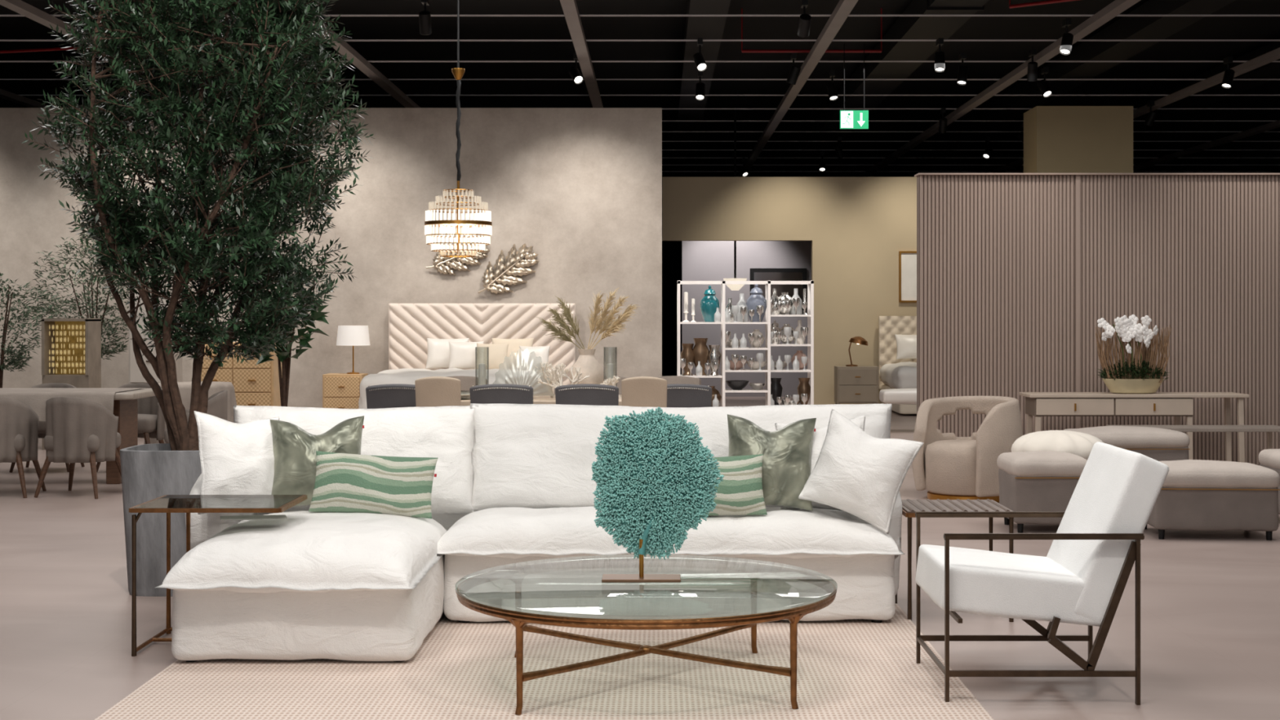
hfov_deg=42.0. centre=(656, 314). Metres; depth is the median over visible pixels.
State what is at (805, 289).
candlestick
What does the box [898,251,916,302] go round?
framed picture
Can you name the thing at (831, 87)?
track spotlight
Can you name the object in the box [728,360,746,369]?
bowl
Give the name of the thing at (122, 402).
dining table
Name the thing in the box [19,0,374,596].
tree
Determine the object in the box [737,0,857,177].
ceiling beam
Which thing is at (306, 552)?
seat cushion
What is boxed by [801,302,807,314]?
goblet
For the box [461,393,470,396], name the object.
plate
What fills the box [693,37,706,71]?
track spotlight
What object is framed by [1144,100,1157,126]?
track spotlight
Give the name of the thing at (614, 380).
coral
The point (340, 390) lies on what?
nightstand
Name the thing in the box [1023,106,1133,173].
trim column
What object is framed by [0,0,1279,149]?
ceiling
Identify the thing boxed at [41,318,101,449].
display cabinet
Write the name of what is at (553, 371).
coral
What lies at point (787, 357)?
goblet
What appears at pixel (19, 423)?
dining chair
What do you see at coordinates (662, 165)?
trim
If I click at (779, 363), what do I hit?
bottle
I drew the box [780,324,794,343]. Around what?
vase
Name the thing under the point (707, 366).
goblet
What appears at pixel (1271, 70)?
ventilation duct
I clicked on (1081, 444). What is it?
cushion
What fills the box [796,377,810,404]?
urn
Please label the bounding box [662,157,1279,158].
trim
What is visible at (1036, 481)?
ottoman
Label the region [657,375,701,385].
dining chair
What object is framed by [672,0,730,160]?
ventilation duct
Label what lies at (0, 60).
trim
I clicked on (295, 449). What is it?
throw pillow
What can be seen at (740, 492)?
throw pillow
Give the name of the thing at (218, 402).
dining chair
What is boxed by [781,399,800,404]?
bowl
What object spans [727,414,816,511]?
throw pillow
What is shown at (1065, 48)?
track spotlight
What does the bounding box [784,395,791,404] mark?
goblet
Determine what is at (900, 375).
duvet
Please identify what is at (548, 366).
coral
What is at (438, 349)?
bed pillow
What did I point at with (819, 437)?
throw pillow
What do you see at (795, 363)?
bottle
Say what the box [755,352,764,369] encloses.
goblet
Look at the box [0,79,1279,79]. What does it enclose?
trim
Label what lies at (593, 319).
pampas plume
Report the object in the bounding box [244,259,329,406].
tree
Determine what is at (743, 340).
bottle
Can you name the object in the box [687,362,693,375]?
goblet
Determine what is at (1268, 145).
wall
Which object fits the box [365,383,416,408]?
dining chair
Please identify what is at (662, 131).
trim
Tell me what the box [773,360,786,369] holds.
bowl
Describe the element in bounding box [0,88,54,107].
trim
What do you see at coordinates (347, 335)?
table lamp
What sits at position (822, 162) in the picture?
track spotlight
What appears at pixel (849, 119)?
exit sign
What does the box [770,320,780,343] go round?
ginger jar
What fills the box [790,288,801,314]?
decanter
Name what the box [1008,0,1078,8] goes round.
pipe
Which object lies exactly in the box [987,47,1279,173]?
ventilation duct
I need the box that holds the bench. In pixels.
[879,388,916,404]
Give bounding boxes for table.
[0,387,155,484]
[128,494,306,656]
[143,381,236,444]
[455,554,837,715]
[461,395,622,405]
[895,498,1013,622]
[1019,391,1248,462]
[1106,425,1279,448]
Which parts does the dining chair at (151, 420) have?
leg, backrest, leg, seat, leg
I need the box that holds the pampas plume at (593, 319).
[586,291,605,349]
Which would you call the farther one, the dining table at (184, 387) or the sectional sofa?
the dining table at (184, 387)
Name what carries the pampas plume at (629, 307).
in the vase at (588, 365)
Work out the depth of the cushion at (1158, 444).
12.65 m
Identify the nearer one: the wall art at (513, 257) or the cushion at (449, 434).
the cushion at (449, 434)
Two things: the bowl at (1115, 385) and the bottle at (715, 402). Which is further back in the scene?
the bottle at (715, 402)
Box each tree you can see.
[0,272,71,387]
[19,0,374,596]
[30,233,151,360]
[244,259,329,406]
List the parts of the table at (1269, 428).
leg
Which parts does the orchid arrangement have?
orchid flower, orchid flower, orchid flower, orchid flower, orchid flower, orchid flower, orchid flower, orchid flower, orchid flower, orchid stem, orchid flower, orchid flower, orchid flower, orchid flower, orchid flower, orchid flower, orchid flower, orchid flower, orchid flower, orchid flower, orchid flower, orchid flower, orchid flower, orchid flower, orchid flower, orchid flower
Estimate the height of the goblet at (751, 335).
0.160 m
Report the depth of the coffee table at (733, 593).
6.35 m
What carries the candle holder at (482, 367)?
on the dining table at (537, 399)
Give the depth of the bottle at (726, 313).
18.02 m
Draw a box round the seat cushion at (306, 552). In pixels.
[155,510,447,593]
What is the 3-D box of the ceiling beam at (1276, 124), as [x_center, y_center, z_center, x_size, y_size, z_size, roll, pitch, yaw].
[10.400,-3.190,23.750,0.140,0.080,31.500,0,0,0]
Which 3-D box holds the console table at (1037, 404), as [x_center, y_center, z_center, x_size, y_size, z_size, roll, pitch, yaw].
[4.270,1.078,14.945,1.940,0.745,0.449,0,0,0]
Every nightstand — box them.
[322,373,368,408]
[834,365,878,404]
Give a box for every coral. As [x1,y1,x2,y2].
[535,360,569,397]
[537,364,590,388]
[600,375,621,398]
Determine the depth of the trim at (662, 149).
32.80 m
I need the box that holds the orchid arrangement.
[1095,314,1171,394]
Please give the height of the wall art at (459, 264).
0.501 m
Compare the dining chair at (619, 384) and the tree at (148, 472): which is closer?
the tree at (148, 472)
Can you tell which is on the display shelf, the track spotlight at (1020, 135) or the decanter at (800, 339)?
the decanter at (800, 339)
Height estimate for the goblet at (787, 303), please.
0.152 m
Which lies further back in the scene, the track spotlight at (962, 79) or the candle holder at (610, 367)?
the track spotlight at (962, 79)
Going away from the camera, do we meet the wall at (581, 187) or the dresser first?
the dresser
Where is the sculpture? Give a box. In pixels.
[591,406,724,582]
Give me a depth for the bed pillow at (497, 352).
21.09 m
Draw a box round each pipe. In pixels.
[0,44,133,53]
[741,8,882,53]
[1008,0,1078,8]
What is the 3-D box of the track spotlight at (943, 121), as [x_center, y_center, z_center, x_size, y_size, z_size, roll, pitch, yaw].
[4.500,-3.046,26.199,0.124,0.388,0.202,0,0,0]
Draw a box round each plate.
[461,391,470,394]
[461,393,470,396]
[461,395,470,399]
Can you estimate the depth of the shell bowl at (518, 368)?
13.63 m
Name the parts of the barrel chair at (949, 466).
seat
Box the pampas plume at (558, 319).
[546,308,583,349]
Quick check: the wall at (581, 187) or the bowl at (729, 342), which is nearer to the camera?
the bowl at (729, 342)
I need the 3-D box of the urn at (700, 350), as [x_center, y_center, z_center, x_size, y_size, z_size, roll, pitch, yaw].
[0.480,0.458,18.190,0.189,0.405,0.187,0,0,0]
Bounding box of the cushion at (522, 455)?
[470,403,892,511]
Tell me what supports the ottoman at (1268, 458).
on the floor
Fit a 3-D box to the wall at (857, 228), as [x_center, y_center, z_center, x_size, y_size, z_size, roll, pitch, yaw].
[4.545,-0.350,26.100,8.910,3.600,0.200,0,0,0]
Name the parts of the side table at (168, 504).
leg, leg, leg, frame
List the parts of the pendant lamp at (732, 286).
lamp shade, cord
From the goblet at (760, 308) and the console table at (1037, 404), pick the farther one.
the goblet at (760, 308)
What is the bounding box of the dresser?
[200,341,282,406]
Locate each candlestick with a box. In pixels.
[682,292,688,321]
[691,298,695,321]
[802,288,807,314]
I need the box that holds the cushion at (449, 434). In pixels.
[233,405,478,515]
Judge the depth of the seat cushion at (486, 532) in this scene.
7.66 m
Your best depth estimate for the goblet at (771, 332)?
18.03 m
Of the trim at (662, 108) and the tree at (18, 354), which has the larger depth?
the trim at (662, 108)
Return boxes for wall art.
[426,239,489,275]
[477,243,538,294]
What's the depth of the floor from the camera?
7.77 m
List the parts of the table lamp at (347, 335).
lamp shade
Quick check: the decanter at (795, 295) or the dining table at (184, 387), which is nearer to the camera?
the dining table at (184, 387)
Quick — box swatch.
[220,515,287,519]
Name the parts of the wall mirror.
mirror pane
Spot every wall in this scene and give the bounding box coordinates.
[0,107,662,408]
[662,150,1239,375]
[662,177,916,404]
[681,240,811,396]
[916,175,1279,464]
[1240,138,1279,173]
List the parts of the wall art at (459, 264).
stem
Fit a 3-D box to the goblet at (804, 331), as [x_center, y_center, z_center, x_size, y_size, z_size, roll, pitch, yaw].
[1.600,0.228,18.050,0.087,0.185,0.085,0,0,0]
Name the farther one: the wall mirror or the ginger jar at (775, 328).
the wall mirror
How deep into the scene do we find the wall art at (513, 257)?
21.91 m
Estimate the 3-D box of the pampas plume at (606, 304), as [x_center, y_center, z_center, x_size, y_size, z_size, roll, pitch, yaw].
[-0.448,0.050,13.888,0.272,0.554,0.153,0,0,0]
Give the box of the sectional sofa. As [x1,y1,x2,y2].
[155,403,905,662]
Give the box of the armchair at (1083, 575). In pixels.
[915,441,1168,705]
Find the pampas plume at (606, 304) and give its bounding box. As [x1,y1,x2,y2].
[588,287,619,349]
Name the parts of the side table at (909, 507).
frame, leg, leg, leg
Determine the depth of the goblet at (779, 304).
18.03 m
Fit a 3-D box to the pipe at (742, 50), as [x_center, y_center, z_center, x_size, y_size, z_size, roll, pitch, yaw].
[2.000,-3.671,21.500,1.816,0.579,0.040,0,0,0]
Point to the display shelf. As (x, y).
(810, 371)
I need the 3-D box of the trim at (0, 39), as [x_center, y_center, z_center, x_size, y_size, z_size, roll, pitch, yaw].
[0.000,-3.243,19.700,27.800,0.015,0.032,0,0,0]
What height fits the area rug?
0.012 m
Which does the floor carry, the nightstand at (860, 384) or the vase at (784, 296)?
the nightstand at (860, 384)
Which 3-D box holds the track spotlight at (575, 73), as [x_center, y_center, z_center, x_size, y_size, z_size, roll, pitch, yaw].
[-1.001,-3.050,20.703,0.129,0.381,0.240,0,0,-24]
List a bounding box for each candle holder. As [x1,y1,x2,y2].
[475,346,488,386]
[603,346,617,386]
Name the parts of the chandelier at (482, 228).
bulb, drop rod, cord, bulb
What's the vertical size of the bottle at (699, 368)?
0.156 m
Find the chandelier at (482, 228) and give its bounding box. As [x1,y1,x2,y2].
[424,0,492,257]
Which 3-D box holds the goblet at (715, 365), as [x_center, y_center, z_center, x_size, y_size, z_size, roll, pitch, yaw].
[0.640,0.588,18.050,0.067,0.143,0.066,0,0,0]
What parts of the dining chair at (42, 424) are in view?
leg, leg, seat, backrest, leg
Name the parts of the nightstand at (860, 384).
drawer, drawer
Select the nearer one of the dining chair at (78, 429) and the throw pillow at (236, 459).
the throw pillow at (236, 459)
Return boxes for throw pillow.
[194,411,284,514]
[270,415,364,506]
[308,450,437,518]
[699,453,767,515]
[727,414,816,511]
[774,414,865,510]
[798,408,924,533]
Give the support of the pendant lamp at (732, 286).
hanging from the ceiling
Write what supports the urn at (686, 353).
on the display shelf
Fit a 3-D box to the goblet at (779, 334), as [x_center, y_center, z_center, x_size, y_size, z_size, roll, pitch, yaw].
[1.330,0.253,18.050,0.064,0.135,0.062,0,0,0]
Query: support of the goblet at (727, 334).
on the display shelf
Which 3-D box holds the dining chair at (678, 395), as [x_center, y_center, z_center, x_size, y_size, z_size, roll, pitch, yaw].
[0.180,0.988,12.868,0.484,0.925,0.543,0,0,0]
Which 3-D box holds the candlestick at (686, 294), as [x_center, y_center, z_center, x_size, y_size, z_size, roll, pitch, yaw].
[0.320,-0.084,18.190,0.092,0.328,0.091,0,0,0]
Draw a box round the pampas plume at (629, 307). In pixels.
[595,304,640,344]
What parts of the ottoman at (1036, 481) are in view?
lid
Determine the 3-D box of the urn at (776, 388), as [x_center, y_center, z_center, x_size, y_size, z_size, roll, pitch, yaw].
[1.300,0.855,18.190,0.154,0.330,0.152,0,0,0]
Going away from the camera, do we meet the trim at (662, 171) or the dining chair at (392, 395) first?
the dining chair at (392, 395)
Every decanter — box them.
[724,297,734,321]
[735,293,748,321]
[770,288,778,314]
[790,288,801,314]
[794,320,803,344]
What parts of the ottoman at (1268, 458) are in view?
lid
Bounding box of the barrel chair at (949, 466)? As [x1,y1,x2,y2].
[911,395,1022,502]
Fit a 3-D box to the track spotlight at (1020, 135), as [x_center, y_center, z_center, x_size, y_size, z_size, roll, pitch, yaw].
[6.199,-3.047,28.102,0.139,0.385,0.232,0,0,-29]
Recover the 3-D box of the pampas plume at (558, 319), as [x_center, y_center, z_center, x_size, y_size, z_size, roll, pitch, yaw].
[-0.745,0.133,13.852,0.337,0.388,0.141,0,0,0]
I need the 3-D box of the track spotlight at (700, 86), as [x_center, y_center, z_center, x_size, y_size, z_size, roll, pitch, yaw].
[0.579,-3.046,22.202,0.130,0.388,0.214,0,0,0]
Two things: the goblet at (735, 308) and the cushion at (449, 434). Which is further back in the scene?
the goblet at (735, 308)
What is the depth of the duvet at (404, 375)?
19.84 m
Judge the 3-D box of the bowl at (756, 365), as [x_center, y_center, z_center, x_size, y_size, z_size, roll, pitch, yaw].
[1.090,0.555,18.190,0.240,0.090,0.238,0,0,0]
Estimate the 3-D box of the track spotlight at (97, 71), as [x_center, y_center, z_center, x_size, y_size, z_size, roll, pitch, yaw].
[-6.900,-3.046,20.499,0.129,0.388,0.194,0,0,-24]
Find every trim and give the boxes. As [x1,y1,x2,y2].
[0,0,221,102]
[0,14,1279,16]
[0,39,1279,40]
[0,60,1279,62]
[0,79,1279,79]
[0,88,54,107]
[18,94,1279,95]
[307,17,420,107]
[560,0,603,107]
[662,108,1279,109]
[662,120,1275,121]
[662,131,1279,132]
[662,141,1279,142]
[662,149,1279,150]
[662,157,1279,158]
[662,164,1279,165]
[662,171,1270,172]
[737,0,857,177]
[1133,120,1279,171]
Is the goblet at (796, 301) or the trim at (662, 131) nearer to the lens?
the goblet at (796, 301)
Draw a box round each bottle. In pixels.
[695,360,702,375]
[712,394,719,406]
[714,307,720,322]
[724,307,729,322]
[724,355,729,369]
[731,333,738,347]
[740,333,746,347]
[770,355,774,369]
[770,394,774,404]
[776,355,782,369]
[792,355,799,369]
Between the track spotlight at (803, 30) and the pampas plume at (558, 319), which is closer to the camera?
the pampas plume at (558, 319)
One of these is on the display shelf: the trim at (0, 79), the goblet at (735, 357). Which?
the goblet at (735, 357)
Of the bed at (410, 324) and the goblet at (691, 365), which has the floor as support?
the bed at (410, 324)
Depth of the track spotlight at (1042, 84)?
21.86 m
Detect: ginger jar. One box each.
[699,285,719,321]
[746,284,767,321]
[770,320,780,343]
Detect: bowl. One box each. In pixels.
[492,348,554,396]
[724,339,740,347]
[724,380,749,390]
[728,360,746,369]
[746,360,767,369]
[748,382,766,390]
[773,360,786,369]
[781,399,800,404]
[1102,377,1164,394]
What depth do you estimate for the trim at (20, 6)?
17.67 m
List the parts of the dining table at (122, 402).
leg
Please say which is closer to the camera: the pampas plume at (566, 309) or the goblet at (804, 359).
the pampas plume at (566, 309)
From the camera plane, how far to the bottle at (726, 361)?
18.02 m
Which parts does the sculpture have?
plate, rod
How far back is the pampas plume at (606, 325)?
13.84 m
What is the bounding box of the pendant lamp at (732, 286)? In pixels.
[723,106,746,290]
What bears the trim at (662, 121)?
attached to the wall at (1268, 145)
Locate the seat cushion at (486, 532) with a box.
[437,506,905,559]
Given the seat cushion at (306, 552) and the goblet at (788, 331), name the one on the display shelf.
the goblet at (788, 331)
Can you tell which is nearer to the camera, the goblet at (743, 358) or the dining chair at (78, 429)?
the dining chair at (78, 429)
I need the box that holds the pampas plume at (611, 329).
[591,308,636,349]
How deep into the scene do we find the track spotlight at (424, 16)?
16.95 m
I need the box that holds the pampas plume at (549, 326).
[535,316,581,349]
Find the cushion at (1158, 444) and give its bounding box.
[1063,426,1190,461]
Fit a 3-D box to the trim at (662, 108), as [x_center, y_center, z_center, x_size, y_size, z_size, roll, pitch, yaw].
[0.000,-3.243,26.260,27.800,0.015,0.032,0,0,0]
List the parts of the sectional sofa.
arm, frame, seat, arm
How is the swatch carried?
on the sectional sofa
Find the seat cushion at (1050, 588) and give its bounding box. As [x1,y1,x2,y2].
[915,544,1097,626]
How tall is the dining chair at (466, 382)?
0.905 m
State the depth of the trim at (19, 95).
24.60 m
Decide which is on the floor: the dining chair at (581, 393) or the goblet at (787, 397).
the dining chair at (581, 393)
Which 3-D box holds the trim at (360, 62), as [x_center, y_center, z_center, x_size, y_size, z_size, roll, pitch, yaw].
[-3.750,-3.190,23.750,0.140,0.080,31.500,0,0,0]
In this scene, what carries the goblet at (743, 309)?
on the display shelf
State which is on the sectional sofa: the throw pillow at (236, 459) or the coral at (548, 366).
the throw pillow at (236, 459)
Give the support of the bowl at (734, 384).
on the display shelf
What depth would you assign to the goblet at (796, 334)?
18.03 m
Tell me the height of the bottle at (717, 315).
0.156 m
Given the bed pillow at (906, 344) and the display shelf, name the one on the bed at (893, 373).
the bed pillow at (906, 344)
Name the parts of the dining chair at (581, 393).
nailhead trim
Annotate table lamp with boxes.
[336,325,369,373]
[845,336,867,366]
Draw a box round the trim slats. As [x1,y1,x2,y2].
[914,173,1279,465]
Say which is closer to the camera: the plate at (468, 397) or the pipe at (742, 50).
the plate at (468, 397)
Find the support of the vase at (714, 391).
on the display shelf
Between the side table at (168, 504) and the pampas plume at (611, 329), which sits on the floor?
the side table at (168, 504)
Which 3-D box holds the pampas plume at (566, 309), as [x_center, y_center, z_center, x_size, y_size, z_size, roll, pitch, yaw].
[-0.713,0.084,13.885,0.272,0.486,0.153,0,0,0]
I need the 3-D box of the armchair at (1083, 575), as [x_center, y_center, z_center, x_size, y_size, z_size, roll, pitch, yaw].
[1.490,0.985,6.540,0.863,0.930,0.712,0,0,0]
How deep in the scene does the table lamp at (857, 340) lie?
25.12 m
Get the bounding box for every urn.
[680,343,693,375]
[692,337,709,375]
[707,344,721,375]
[770,377,782,404]
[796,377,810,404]
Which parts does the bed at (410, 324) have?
headboard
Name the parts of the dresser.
drawer, drawer, drawer, drawer, drawer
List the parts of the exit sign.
sign panel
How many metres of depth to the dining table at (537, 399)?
13.25 m
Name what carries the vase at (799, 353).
on the display shelf
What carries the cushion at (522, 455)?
on the sectional sofa
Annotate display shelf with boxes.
[676,280,813,406]
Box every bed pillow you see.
[425,337,469,368]
[448,341,484,368]
[476,342,509,368]
[491,337,533,356]
[519,346,550,369]
[894,333,916,359]
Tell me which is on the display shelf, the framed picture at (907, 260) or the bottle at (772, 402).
the bottle at (772, 402)
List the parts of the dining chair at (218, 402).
seat, backrest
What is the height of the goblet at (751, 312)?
0.134 m
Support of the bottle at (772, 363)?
on the display shelf
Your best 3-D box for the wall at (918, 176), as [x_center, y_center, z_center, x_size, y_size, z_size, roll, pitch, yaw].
[5.325,0.075,15.623,5.750,2.750,0.155,0,0,0]
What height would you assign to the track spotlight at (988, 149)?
0.386 m
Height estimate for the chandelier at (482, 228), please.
2.784 m
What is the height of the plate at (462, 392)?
0.020 m
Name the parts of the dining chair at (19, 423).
seat, backrest, leg, leg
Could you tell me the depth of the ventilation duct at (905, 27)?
23.59 m
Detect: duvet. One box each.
[358,367,563,408]
[880,361,916,388]
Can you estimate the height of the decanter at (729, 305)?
0.260 m
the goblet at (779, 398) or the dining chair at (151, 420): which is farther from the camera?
the goblet at (779, 398)
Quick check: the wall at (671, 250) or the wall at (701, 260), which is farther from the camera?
the wall at (671, 250)
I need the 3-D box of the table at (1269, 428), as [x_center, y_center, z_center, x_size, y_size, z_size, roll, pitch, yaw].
[4.450,1.185,13.700,1.400,0.530,0.400,0,0,0]
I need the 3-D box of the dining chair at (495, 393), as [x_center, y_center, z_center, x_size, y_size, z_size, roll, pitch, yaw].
[-1.180,0.988,12.868,0.484,0.925,0.543,0,0,0]
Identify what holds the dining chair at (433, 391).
on the floor
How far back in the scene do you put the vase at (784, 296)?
18.12 m
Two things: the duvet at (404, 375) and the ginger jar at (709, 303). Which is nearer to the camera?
the ginger jar at (709, 303)
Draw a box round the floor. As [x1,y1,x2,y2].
[0,375,1279,719]
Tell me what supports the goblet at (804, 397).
on the display shelf
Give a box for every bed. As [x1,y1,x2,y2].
[358,302,575,408]
[878,315,916,413]
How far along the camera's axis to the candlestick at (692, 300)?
18.18 m
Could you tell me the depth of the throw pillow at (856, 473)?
7.72 m
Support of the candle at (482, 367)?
on the candle holder at (482, 367)
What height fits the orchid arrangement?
0.708 m
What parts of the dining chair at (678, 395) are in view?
nailhead trim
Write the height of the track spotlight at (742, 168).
0.385 m
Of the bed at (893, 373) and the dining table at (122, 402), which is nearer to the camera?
the dining table at (122, 402)
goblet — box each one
[680,358,686,375]
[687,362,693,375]
[704,363,710,375]
[712,362,719,375]
[724,331,730,347]
[731,305,738,322]
[731,354,738,369]
[739,306,746,322]
[740,355,746,369]
[748,309,754,322]
[748,333,755,347]
[748,357,754,369]
[755,305,764,322]
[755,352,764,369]
[756,335,763,347]
[770,299,774,314]
[770,331,773,344]
[776,302,782,314]
[776,331,782,344]
[776,396,782,404]
[783,327,791,344]
[784,300,791,314]
[784,355,791,369]
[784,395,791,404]
[791,297,799,314]
[792,394,799,404]
[793,331,799,344]
[800,327,808,344]
[800,393,808,404]
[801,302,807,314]
[801,356,807,369]
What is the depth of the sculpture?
6.59 m
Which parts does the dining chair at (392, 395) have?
nailhead trim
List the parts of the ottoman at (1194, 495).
lid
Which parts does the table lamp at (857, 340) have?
arm, lamp shade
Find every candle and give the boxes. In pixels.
[478,363,485,385]
[606,363,613,378]
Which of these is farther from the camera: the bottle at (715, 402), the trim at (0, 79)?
the trim at (0, 79)
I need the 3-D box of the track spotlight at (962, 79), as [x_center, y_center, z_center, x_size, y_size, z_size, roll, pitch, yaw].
[3.799,-3.046,20.700,0.129,0.387,0.189,0,0,24]
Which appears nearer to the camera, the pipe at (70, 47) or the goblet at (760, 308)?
the goblet at (760, 308)
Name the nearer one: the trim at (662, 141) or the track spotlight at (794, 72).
the track spotlight at (794, 72)
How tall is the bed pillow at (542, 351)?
0.302 m
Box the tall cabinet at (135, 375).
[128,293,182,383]
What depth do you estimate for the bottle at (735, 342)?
18.03 m
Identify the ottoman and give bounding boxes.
[996,450,1087,533]
[1144,459,1279,540]
[1258,448,1279,514]
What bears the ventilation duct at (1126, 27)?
hanging from the ceiling
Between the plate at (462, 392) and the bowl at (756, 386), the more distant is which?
the bowl at (756, 386)
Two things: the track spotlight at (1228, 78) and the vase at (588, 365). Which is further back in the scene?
the track spotlight at (1228, 78)
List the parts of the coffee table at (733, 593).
leg, glass, leg, leg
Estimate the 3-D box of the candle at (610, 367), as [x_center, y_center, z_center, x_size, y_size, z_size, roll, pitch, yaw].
[-0.380,0.492,13.650,0.060,0.185,0.060,0,0,0]
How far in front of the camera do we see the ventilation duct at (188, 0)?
21.40 m
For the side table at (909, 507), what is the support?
on the floor
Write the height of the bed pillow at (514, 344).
0.396 m
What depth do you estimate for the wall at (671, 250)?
40.00 m
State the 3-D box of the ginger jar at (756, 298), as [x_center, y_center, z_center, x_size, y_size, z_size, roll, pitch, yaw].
[1.090,-0.127,18.190,0.228,0.414,0.226,0,0,0]
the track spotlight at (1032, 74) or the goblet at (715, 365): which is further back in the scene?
the track spotlight at (1032, 74)
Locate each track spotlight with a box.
[90,51,101,82]
[418,0,431,35]
[568,53,583,84]
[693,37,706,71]
[695,71,704,100]
[738,157,747,176]
[786,53,800,84]
[797,0,811,37]
[819,151,825,171]
[826,70,838,100]
[934,37,945,72]
[938,107,946,133]
[956,53,968,84]
[982,137,992,158]
[1017,122,1023,142]
[1026,48,1037,81]
[1037,66,1052,97]
[1059,17,1073,54]
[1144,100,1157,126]
[1221,56,1235,88]
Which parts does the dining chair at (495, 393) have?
nailhead trim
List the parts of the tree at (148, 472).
planter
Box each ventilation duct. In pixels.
[175,0,315,71]
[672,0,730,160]
[792,0,988,160]
[917,0,1235,160]
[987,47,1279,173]
[1129,40,1279,133]
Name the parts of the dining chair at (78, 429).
leg, leg, backrest, seat, leg, leg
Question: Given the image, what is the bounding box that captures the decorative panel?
[54,320,84,373]
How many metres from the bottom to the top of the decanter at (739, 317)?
0.312 m
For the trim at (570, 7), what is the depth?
19.73 m
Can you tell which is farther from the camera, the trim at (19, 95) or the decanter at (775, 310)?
the trim at (19, 95)
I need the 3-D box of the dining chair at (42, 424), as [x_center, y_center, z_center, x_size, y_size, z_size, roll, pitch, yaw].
[-5.701,1.052,15.606,0.570,0.805,0.559,0,0,-5]
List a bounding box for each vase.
[569,348,603,384]
[710,386,721,406]
[748,329,764,347]
[777,292,793,314]
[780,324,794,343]
[791,350,808,369]
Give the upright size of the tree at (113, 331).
2.520 m
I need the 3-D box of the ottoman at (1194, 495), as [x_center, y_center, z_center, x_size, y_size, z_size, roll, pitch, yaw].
[3.620,1.206,11.000,0.817,0.488,0.636,0,0,4]
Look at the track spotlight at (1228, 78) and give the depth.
20.96 m
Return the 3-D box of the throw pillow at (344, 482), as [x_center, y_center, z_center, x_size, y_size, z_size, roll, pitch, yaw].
[-1.325,0.795,7.798,0.591,0.307,0.176,0,0,4]
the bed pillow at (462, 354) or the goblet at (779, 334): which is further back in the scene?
the bed pillow at (462, 354)
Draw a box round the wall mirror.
[750,268,806,310]
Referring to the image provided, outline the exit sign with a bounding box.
[840,44,868,128]
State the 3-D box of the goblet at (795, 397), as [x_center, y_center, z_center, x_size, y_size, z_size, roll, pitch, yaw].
[1.510,0.943,18.050,0.073,0.154,0.071,0,0,0]
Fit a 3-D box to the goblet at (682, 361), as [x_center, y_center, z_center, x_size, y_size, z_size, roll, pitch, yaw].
[0.280,0.568,18.050,0.087,0.185,0.085,0,0,0]
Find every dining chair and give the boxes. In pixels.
[0,396,46,497]
[9,382,84,472]
[34,396,121,498]
[96,382,164,472]
[164,390,227,443]
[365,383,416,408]
[414,376,461,406]
[444,375,487,391]
[469,383,533,404]
[555,383,618,405]
[604,375,626,395]
[621,376,666,407]
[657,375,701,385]
[666,383,711,407]
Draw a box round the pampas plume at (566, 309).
[555,296,585,349]
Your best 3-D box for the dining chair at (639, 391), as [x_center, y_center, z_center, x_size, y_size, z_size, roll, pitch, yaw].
[-0.090,0.948,12.273,0.332,1.004,0.535,0,0,0]
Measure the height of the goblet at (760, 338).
0.138 m
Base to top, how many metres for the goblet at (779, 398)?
0.129 m
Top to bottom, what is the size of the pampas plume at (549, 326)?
0.310 m
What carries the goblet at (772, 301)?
on the display shelf
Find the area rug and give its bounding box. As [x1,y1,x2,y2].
[93,603,994,719]
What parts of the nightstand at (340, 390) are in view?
drawer, drawer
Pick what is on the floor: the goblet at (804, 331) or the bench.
the bench
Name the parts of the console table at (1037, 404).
leg, leg, drawer, drawer, leg, leg, leg, leg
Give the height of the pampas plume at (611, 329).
0.383 m
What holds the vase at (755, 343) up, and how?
on the display shelf
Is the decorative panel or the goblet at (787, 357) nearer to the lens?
the goblet at (787, 357)
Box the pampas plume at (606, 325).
[589,295,628,349]
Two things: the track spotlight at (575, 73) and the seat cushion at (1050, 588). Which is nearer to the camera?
the seat cushion at (1050, 588)
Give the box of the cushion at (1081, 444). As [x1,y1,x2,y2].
[1011,430,1102,459]

